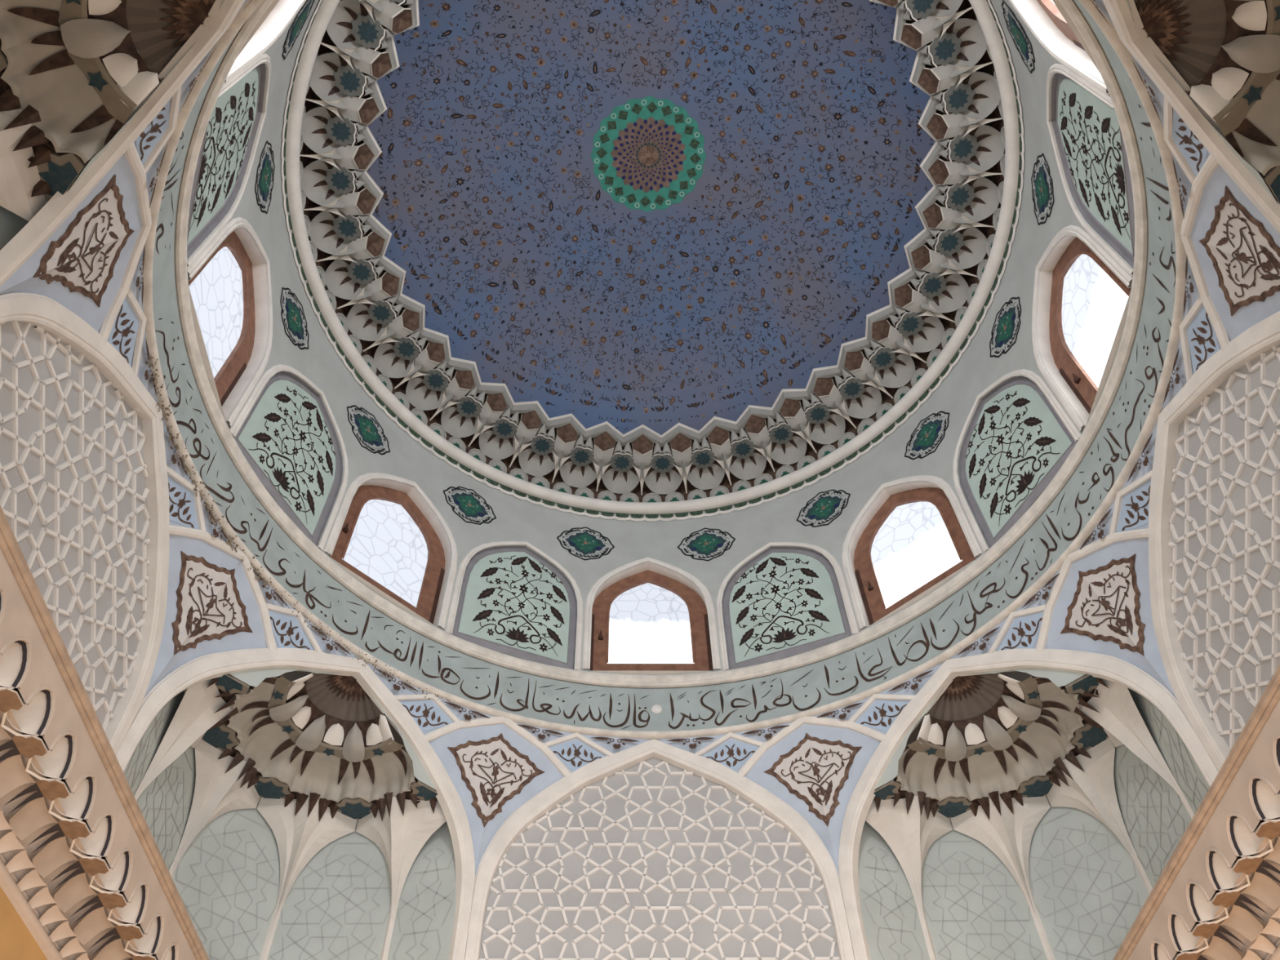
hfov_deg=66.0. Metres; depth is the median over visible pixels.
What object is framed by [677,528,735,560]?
oval medallion
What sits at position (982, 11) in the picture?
trim
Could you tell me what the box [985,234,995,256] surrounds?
niche
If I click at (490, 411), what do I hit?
cup
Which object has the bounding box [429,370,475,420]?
muqarnas link
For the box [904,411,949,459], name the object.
oval medallion
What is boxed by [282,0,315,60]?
oval medallion
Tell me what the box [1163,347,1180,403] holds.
painting
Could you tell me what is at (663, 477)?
cell
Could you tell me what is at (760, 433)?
cell
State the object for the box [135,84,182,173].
diamond panel
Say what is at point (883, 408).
niche
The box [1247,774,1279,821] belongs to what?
ornament
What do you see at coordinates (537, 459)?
cell
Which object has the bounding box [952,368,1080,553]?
floral panel
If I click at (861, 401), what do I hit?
cell
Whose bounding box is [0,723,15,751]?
cell
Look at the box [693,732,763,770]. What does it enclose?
diamond panel
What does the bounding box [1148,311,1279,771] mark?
arch
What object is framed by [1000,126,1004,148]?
niche
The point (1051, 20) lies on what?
window
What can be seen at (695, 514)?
band
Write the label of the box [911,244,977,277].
muqarnas link
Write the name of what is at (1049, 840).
niche
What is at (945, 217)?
cell
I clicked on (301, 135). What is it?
niche
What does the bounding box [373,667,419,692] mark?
painting
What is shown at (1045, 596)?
painting
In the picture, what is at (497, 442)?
cell
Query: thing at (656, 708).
ceiling spotlight
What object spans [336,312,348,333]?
niche
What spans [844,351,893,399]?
muqarnas link
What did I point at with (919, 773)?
hood
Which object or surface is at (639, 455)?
cup
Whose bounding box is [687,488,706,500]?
niche
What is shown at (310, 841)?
niche
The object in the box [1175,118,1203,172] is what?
flower painting
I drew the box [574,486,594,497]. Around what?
niche
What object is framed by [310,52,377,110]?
cell
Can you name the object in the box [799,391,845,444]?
cell
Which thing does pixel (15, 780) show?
hood
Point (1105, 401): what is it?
trim
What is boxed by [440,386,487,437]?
cell
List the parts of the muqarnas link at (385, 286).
pentagon panel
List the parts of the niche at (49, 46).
star plate, wall panel, star plate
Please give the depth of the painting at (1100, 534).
12.77 m
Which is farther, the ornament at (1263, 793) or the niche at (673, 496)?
the niche at (673, 496)
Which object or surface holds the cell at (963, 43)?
attached to the cornice at (997, 125)
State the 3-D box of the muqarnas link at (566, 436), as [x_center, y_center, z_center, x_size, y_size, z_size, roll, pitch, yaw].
[-1.599,-0.550,19.981,0.450,0.610,1.100,16,-56,-12]
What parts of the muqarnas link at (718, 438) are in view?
pentagon panel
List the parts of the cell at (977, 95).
star plate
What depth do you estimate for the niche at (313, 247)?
16.95 m
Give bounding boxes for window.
[187,217,272,428]
[223,0,306,84]
[324,472,457,628]
[582,556,720,674]
[841,475,982,629]
[1008,0,1109,96]
[1031,225,1132,431]
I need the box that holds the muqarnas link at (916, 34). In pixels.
[901,6,972,49]
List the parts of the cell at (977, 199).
star plate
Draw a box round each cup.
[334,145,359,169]
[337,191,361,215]
[338,96,366,123]
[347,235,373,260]
[351,47,381,75]
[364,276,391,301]
[373,0,404,31]
[387,313,412,338]
[414,347,439,371]
[445,377,470,399]
[479,400,502,423]
[515,420,538,442]
[553,436,575,455]
[593,445,613,463]
[632,448,653,466]
[671,445,692,465]
[709,438,731,458]
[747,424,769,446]
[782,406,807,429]
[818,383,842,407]
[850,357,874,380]
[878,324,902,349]
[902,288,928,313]
[910,16,941,46]
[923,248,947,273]
[928,64,959,92]
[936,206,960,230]
[942,113,967,138]
[944,161,967,184]
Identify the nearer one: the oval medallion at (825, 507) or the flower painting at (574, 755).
the flower painting at (574, 755)
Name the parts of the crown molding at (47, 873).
tan plate, tan plate, tan plate, tan plate, tan plate, tan plate, tan plate, tan plate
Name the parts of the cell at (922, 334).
star plate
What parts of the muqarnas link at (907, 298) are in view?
pentagon panel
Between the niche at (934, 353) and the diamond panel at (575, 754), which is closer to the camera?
the diamond panel at (575, 754)
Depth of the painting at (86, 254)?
9.57 m
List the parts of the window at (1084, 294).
handle, frame, pane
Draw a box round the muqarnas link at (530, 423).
[509,410,542,467]
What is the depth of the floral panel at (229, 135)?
12.60 m
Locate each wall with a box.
[0,0,1279,875]
[0,885,47,959]
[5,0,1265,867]
[186,0,1133,675]
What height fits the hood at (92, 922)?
0.199 m
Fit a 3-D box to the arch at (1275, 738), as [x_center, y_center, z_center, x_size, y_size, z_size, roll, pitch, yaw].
[5.460,2.279,8.169,0.241,0.368,0.392,0,-54,-1]
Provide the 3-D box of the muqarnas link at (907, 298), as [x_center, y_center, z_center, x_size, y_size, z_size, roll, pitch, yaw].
[5.245,-3.216,18.164,1.100,0.610,0.450,16,-56,-12]
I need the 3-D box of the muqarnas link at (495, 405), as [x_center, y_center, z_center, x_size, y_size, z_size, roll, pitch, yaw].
[-3.066,-1.190,19.492,0.450,0.610,1.100,32,-61,-22]
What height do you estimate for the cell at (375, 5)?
0.549 m
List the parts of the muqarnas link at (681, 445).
pentagon panel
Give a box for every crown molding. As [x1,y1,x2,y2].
[0,505,209,959]
[355,0,946,447]
[1112,664,1279,959]
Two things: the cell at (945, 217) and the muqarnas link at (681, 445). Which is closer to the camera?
the cell at (945, 217)
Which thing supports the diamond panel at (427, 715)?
attached to the wall at (1246, 317)
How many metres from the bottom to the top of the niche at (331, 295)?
0.366 m
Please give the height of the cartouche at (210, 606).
1.693 m
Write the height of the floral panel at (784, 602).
2.938 m
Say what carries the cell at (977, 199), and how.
attached to the cornice at (997, 125)
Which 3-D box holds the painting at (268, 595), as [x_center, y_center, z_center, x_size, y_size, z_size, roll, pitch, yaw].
[-4.974,1.493,13.179,0.014,0.216,0.788,-23,-57,15]
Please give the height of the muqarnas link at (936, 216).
0.610 m
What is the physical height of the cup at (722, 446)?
0.138 m
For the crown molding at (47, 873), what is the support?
attached to the wall at (17, 942)
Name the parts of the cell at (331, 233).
star plate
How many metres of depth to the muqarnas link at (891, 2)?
15.32 m
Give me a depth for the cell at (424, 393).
19.00 m
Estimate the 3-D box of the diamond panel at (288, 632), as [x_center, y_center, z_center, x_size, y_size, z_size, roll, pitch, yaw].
[-4.742,2.049,13.400,0.182,0.588,1.196,-28,-58,18]
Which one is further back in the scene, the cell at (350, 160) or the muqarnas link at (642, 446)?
the muqarnas link at (642, 446)
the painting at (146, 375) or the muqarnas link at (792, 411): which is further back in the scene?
the muqarnas link at (792, 411)
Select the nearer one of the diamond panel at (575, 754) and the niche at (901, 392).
the diamond panel at (575, 754)
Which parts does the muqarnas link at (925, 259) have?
pentagon panel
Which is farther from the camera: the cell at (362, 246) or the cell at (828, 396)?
the cell at (828, 396)
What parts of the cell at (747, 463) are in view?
star plate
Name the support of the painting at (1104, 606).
attached to the decorative panel at (1105, 605)
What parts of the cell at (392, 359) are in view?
star plate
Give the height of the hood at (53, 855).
0.199 m
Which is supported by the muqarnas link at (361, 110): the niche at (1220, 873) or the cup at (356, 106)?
the cup at (356, 106)
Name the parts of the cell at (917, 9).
star plate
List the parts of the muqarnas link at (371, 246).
pentagon panel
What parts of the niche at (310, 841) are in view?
wall panel, wall panel, star plate, wall panel, star plate, star plate, wall panel, star plate, wall panel, star plate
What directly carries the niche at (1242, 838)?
on the crown molding at (1244, 924)
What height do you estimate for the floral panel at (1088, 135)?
2.938 m
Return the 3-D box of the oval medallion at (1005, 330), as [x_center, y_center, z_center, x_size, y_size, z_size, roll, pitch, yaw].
[6.045,-2.523,16.302,0.033,1.003,1.134,10,-55,-8]
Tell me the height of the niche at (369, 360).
0.366 m
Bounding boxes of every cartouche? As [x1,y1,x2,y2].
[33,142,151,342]
[168,524,276,655]
[424,715,572,826]
[737,715,885,826]
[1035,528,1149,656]
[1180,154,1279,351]
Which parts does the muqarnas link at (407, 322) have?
pentagon panel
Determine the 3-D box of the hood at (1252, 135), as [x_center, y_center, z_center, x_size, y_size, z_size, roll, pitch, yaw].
[5.755,-3.237,8.717,0.569,0.440,1.014,19,-57,-14]
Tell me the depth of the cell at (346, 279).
17.63 m
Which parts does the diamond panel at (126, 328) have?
white frame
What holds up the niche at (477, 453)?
attached to the cornice at (997, 125)
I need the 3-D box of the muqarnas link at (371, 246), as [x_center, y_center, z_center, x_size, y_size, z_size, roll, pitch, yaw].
[-5.096,-4.054,17.385,1.100,0.610,0.450,-6,-54,4]
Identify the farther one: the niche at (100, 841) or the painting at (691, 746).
the painting at (691, 746)
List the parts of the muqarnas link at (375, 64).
pentagon panel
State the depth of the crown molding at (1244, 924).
9.15 m
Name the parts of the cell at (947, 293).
star plate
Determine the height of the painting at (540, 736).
0.216 m
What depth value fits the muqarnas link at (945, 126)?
16.26 m
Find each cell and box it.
[300,157,365,208]
[301,105,366,159]
[309,206,372,255]
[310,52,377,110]
[324,252,385,300]
[326,0,394,60]
[346,294,404,341]
[365,0,413,12]
[373,329,426,377]
[405,360,454,410]
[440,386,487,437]
[479,406,524,459]
[518,422,562,475]
[559,433,602,488]
[600,440,642,493]
[642,441,683,494]
[682,436,725,489]
[722,426,766,479]
[761,411,806,465]
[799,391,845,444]
[834,368,881,418]
[862,339,915,387]
[888,305,944,352]
[895,0,963,29]
[908,266,968,313]
[917,17,986,77]
[924,222,986,270]
[931,71,1000,127]
[933,173,999,223]
[937,123,1004,175]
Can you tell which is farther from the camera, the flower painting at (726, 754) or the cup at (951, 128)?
the cup at (951, 128)
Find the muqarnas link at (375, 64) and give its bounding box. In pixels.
[320,42,391,78]
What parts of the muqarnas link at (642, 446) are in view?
pentagon panel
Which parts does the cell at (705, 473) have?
star plate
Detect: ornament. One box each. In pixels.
[0,635,32,689]
[0,685,56,736]
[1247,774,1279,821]
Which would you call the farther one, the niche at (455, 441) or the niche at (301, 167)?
the niche at (455, 441)
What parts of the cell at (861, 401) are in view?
star plate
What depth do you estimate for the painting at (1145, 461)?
12.11 m
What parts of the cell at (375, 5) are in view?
star plate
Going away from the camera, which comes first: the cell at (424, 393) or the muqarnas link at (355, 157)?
the muqarnas link at (355, 157)
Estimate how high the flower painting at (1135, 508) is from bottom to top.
0.350 m
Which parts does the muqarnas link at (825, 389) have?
pentagon panel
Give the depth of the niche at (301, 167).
16.18 m
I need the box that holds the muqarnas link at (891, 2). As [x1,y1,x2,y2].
[878,0,902,7]
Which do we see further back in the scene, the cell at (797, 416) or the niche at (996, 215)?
the cell at (797, 416)
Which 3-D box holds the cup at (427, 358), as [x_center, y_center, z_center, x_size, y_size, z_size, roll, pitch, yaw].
[-4.087,-2.240,18.717,0.404,0.138,0.410,-29,-59,19]
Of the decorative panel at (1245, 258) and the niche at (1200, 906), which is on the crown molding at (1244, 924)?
the niche at (1200, 906)
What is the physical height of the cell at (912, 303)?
0.138 m
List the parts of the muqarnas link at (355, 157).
pentagon panel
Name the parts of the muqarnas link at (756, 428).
pentagon panel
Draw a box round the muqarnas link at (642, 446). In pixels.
[631,434,653,495]
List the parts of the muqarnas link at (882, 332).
pentagon panel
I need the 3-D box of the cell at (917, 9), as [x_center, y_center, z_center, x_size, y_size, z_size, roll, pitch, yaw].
[4.438,-7.417,15.097,0.960,0.549,0.832,-33,-60,21]
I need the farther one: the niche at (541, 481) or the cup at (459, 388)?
the niche at (541, 481)
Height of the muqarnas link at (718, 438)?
0.610 m
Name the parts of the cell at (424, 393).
star plate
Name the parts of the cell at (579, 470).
star plate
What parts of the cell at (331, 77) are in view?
star plate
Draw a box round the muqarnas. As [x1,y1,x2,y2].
[226,675,283,737]
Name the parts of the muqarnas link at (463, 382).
pentagon panel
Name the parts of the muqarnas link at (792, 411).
pentagon panel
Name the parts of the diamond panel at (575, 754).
white frame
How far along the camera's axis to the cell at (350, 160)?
16.40 m
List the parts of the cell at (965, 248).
star plate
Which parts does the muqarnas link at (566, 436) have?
pentagon panel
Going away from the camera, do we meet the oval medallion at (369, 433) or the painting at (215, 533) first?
the painting at (215, 533)
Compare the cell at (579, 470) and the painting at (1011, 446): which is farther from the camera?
the cell at (579, 470)
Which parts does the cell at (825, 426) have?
star plate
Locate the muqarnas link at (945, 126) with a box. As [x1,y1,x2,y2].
[926,112,1002,140]
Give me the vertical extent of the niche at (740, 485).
0.366 m
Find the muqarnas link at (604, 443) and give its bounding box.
[592,431,615,491]
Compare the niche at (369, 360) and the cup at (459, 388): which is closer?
the niche at (369, 360)
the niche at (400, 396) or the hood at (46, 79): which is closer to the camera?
the hood at (46, 79)
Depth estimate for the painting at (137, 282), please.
10.53 m
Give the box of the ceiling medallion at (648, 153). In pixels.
[591,96,706,212]
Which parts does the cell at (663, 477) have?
star plate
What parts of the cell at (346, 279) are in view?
star plate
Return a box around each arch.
[0,292,169,755]
[464,738,854,959]
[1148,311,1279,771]
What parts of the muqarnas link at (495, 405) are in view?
pentagon panel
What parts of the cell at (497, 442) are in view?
star plate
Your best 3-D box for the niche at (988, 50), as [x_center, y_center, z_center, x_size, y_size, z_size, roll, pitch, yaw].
[5.425,-6.572,15.136,0.081,0.366,0.411,-23,-57,15]
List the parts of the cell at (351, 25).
star plate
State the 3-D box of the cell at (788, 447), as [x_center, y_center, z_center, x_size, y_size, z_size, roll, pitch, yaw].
[2.899,-0.846,19.830,0.832,0.549,0.960,-25,-58,16]
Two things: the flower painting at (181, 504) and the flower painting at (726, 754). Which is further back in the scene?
the flower painting at (726, 754)
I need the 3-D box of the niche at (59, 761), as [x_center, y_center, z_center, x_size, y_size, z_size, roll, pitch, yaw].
[-4.742,2.194,7.938,0.241,0.368,0.392,0,-54,-1]
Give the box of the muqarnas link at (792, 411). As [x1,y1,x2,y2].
[779,398,817,453]
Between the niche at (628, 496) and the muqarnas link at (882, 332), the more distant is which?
the niche at (628, 496)
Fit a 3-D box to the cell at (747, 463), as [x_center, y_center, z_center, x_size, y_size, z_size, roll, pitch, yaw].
[2.129,-0.546,20.034,0.832,0.549,0.960,-17,-56,11]
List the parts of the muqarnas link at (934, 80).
pentagon panel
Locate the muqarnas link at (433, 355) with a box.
[394,342,444,388]
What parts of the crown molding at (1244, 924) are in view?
tan plate, tan plate, tan plate, tan plate, tan plate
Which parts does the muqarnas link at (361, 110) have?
pentagon panel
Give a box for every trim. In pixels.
[0,685,151,954]
[142,0,1186,739]
[174,0,1148,688]
[285,0,1019,514]
[1177,817,1278,953]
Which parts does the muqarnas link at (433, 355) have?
pentagon panel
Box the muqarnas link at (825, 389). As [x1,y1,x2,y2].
[813,377,857,428]
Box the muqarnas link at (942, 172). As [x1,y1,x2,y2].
[928,158,1002,186]
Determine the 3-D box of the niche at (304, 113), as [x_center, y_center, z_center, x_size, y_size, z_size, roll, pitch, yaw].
[-5.364,-5.758,15.546,0.081,0.366,0.411,14,-56,-11]
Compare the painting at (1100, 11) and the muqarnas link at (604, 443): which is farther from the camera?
the muqarnas link at (604, 443)
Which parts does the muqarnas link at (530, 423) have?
pentagon panel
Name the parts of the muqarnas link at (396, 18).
pentagon panel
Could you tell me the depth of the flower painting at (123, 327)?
10.69 m
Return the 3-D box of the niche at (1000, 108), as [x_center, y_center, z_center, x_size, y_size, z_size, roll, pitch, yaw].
[5.781,-5.888,15.637,0.081,0.366,0.411,-15,-55,10]
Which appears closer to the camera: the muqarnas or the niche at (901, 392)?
the muqarnas
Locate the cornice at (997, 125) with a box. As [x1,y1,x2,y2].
[299,0,1004,502]
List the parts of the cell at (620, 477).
star plate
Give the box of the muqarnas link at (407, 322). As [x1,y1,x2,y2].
[362,308,419,351]
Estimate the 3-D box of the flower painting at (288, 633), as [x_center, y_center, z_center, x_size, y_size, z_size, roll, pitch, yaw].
[-4.755,2.098,13.363,0.096,0.350,0.781,-28,-58,18]
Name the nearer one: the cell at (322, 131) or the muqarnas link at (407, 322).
the cell at (322, 131)
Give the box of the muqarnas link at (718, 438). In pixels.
[707,426,733,485]
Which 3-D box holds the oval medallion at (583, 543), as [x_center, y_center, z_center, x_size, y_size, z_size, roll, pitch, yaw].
[-1.042,1.202,18.882,1.134,1.003,0.033,10,-55,-8]
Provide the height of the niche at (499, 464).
0.366 m
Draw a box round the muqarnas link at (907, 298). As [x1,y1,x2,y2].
[893,284,955,322]
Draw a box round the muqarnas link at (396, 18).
[359,0,412,34]
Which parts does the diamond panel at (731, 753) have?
white frame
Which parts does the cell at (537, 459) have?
star plate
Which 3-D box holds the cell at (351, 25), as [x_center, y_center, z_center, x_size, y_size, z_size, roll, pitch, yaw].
[-4.321,-7.008,15.246,0.960,0.549,0.832,28,-59,-19]
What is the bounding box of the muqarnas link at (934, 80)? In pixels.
[917,61,992,94]
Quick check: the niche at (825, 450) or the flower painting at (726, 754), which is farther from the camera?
the niche at (825, 450)
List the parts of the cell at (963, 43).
star plate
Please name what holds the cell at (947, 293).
attached to the cornice at (997, 125)
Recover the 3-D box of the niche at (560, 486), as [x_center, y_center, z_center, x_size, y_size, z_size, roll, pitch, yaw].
[-1.568,0.178,19.908,0.411,0.366,0.081,14,-56,-11]
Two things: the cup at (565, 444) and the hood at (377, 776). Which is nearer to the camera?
the hood at (377, 776)
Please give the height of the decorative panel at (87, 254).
1.693 m
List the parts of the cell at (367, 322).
star plate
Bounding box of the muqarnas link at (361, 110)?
[305,96,379,124]
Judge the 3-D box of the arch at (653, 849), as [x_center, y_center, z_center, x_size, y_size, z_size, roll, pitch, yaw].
[0.246,5.713,13.026,4.974,5.631,0.165,0,-54,-1]
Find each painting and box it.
[54,198,118,293]
[111,304,134,363]
[135,244,145,306]
[139,106,166,159]
[144,337,156,395]
[149,145,167,208]
[166,426,188,477]
[168,482,194,528]
[181,46,217,109]
[185,568,242,637]
[189,80,256,231]
[202,502,232,546]
[248,386,336,521]
[253,570,288,607]
[270,616,310,649]
[309,623,351,654]
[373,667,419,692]
[402,702,448,727]
[443,701,489,720]
[462,748,532,807]
[472,555,567,655]
[517,724,563,739]
[553,743,601,767]
[590,737,637,749]
[665,737,715,749]
[706,743,755,766]
[732,555,830,656]
[740,724,789,739]
[781,747,850,805]
[817,702,862,719]
[860,702,906,726]
[887,669,933,692]
[956,626,999,655]
[965,391,1059,521]
[1000,617,1042,650]
[1022,573,1059,608]
[1060,91,1130,239]
[1075,565,1133,636]
[1080,508,1111,549]
[1090,0,1111,26]
[1121,485,1150,531]
[1127,433,1152,482]
[1132,61,1160,121]
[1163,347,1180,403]
[1172,157,1186,218]
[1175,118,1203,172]
[1183,257,1194,314]
[1191,312,1215,370]
[1215,203,1279,297]
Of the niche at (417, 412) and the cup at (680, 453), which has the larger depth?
the cup at (680, 453)
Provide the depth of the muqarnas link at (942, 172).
16.73 m
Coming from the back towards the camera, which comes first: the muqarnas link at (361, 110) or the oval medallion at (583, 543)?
the oval medallion at (583, 543)
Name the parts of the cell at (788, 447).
star plate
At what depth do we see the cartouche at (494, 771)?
14.45 m
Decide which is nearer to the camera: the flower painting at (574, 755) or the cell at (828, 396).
the flower painting at (574, 755)
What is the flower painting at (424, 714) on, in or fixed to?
attached to the diamond panel at (427, 715)
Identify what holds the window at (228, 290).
in the wall at (752, 527)
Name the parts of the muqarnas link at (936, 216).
pentagon panel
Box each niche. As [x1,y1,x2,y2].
[0,0,245,286]
[25,731,77,780]
[48,773,97,820]
[69,811,116,857]
[88,847,133,893]
[107,880,150,925]
[115,648,475,959]
[299,133,303,154]
[299,160,303,182]
[300,187,306,209]
[302,106,305,123]
[303,214,311,236]
[309,240,317,262]
[316,266,326,287]
[324,289,336,311]
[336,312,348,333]
[348,334,361,354]
[362,355,377,373]
[377,373,392,392]
[393,391,409,409]
[410,408,427,424]
[428,422,446,439]
[448,435,466,451]
[467,448,486,462]
[488,458,506,473]
[509,468,528,481]
[530,475,550,488]
[552,482,572,493]
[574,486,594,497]
[596,489,616,501]
[619,492,639,502]
[642,492,662,502]
[664,491,684,502]
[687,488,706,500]
[710,485,729,497]
[732,480,751,492]
[754,473,773,486]
[775,465,795,478]
[796,455,816,469]
[817,444,835,459]
[837,431,856,447]
[838,648,1218,959]
[857,417,875,434]
[875,402,893,420]
[893,386,910,404]
[911,368,926,386]
[926,348,942,368]
[941,328,955,348]
[955,306,968,326]
[966,283,978,304]
[977,258,987,280]
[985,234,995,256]
[986,44,992,61]
[992,208,1000,231]
[993,71,999,90]
[997,181,1004,204]
[998,98,1003,119]
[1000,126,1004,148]
[1000,154,1004,176]
[1102,0,1279,233]
[1167,911,1208,953]
[1185,880,1229,923]
[1204,847,1250,891]
[1225,812,1273,857]
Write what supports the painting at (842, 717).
attached to the wall at (1246, 317)
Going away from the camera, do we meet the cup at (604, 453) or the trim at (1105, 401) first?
the trim at (1105, 401)
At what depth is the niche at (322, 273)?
17.22 m
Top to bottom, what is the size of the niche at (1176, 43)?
5.610 m
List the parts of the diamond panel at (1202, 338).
white frame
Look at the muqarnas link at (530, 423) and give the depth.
19.70 m
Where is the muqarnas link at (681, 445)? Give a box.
[669,432,693,493]
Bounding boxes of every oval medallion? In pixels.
[254,141,275,213]
[280,287,308,349]
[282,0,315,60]
[346,404,390,454]
[443,486,496,524]
[556,527,614,559]
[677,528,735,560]
[795,488,850,527]
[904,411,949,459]
[989,296,1021,357]
[1001,0,1035,73]
[1031,153,1053,225]
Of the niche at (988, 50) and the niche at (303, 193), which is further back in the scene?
the niche at (303, 193)
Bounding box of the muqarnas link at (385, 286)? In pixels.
[336,271,399,309]
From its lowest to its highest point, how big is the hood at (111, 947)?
0.199 m
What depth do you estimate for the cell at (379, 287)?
17.82 m
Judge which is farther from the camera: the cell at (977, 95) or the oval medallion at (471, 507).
the oval medallion at (471, 507)
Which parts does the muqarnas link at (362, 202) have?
pentagon panel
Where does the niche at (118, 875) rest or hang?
on the crown molding at (47, 873)
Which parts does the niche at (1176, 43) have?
star plate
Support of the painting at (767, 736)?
attached to the wall at (1246, 317)
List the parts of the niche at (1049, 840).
star plate, wall panel, star plate, wall panel, star plate, star plate, wall panel, star plate, wall panel, wall panel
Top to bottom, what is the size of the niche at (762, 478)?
0.366 m
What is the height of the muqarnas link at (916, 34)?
0.610 m
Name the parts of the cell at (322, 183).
star plate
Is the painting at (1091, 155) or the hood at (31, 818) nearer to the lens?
the hood at (31, 818)
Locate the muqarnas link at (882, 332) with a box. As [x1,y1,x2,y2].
[871,319,926,363]
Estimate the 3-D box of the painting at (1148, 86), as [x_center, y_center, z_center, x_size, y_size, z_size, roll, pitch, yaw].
[4.947,-3.750,9.547,0.015,0.216,0.788,-33,-60,21]
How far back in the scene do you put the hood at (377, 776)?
13.99 m
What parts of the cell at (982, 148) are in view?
star plate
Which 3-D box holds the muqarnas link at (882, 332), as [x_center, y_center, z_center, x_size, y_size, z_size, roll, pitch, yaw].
[4.900,-2.594,18.609,1.100,0.610,0.450,24,-58,-17]
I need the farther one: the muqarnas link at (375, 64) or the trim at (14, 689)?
the muqarnas link at (375, 64)
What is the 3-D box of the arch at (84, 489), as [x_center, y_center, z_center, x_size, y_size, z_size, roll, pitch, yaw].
[-5.690,0.805,9.372,0.165,5.631,4.974,0,-54,-1]
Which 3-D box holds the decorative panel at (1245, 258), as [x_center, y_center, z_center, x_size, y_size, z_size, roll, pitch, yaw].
[5.997,-2.212,9.846,0.423,1.693,2.392,-18,-56,12]
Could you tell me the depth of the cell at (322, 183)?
16.63 m
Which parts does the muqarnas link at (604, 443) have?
pentagon panel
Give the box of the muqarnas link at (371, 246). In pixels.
[316,231,385,262]
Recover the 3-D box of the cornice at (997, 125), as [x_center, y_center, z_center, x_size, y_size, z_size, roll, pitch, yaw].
[0.211,-4.598,16.987,11.870,1.300,11.870,0,-54,-1]
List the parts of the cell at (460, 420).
star plate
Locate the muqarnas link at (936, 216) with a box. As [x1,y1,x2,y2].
[922,202,993,232]
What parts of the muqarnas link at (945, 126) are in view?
pentagon panel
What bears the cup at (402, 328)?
on the muqarnas link at (407, 322)
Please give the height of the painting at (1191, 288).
0.216 m
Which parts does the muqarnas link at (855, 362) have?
pentagon panel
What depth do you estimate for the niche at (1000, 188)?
16.52 m
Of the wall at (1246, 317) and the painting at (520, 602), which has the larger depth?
the painting at (520, 602)
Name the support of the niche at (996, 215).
attached to the cornice at (997, 125)
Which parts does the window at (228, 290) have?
pane, frame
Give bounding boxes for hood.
[0,0,62,48]
[0,40,124,163]
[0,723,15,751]
[0,746,39,805]
[9,790,61,845]
[32,830,81,881]
[53,866,100,915]
[73,901,117,949]
[93,933,132,959]
[234,715,296,781]
[280,750,355,802]
[352,744,415,802]
[896,744,956,801]
[951,749,1027,800]
[1011,715,1075,780]
[1029,675,1084,736]
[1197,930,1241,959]
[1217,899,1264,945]
[1222,76,1279,176]
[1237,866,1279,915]
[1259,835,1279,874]
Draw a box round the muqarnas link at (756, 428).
[744,414,775,471]
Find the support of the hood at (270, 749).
attached to the niche at (310, 841)
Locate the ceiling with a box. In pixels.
[366,0,935,435]
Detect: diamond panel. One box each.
[107,288,146,375]
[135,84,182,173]
[166,466,205,531]
[266,603,322,653]
[394,693,459,731]
[544,732,613,770]
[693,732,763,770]
[848,693,915,730]
[987,604,1045,653]
[1109,470,1151,534]
[1163,97,1207,184]
[1178,296,1220,382]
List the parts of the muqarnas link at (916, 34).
pentagon panel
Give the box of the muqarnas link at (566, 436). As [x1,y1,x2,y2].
[551,423,578,482]
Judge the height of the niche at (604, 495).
0.366 m
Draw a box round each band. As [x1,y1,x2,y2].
[152,0,1175,731]
[281,0,1024,521]
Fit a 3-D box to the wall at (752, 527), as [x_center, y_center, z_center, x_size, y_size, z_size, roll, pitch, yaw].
[0.253,-2.809,14.517,11.940,4.640,11.940,0,-54,-1]
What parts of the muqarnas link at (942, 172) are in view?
pentagon panel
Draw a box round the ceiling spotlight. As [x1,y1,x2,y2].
[651,704,662,713]
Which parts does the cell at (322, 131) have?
star plate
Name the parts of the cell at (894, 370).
star plate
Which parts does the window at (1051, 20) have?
frame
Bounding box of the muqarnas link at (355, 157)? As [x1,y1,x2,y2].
[299,142,374,169]
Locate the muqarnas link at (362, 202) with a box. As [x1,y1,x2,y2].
[303,188,376,217]
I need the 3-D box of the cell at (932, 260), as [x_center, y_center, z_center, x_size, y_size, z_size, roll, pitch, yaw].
[5.316,-3.897,17.673,0.404,0.138,0.410,8,-55,-7]
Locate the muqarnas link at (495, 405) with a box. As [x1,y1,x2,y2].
[467,392,506,447]
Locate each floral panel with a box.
[186,53,271,268]
[230,364,348,551]
[445,541,582,670]
[715,542,858,671]
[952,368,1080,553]
[1046,63,1134,277]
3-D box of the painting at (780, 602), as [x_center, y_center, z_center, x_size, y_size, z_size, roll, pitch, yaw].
[2.406,2.084,17.285,1.616,2.315,0.055,-18,-56,12]
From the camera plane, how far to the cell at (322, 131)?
16.14 m

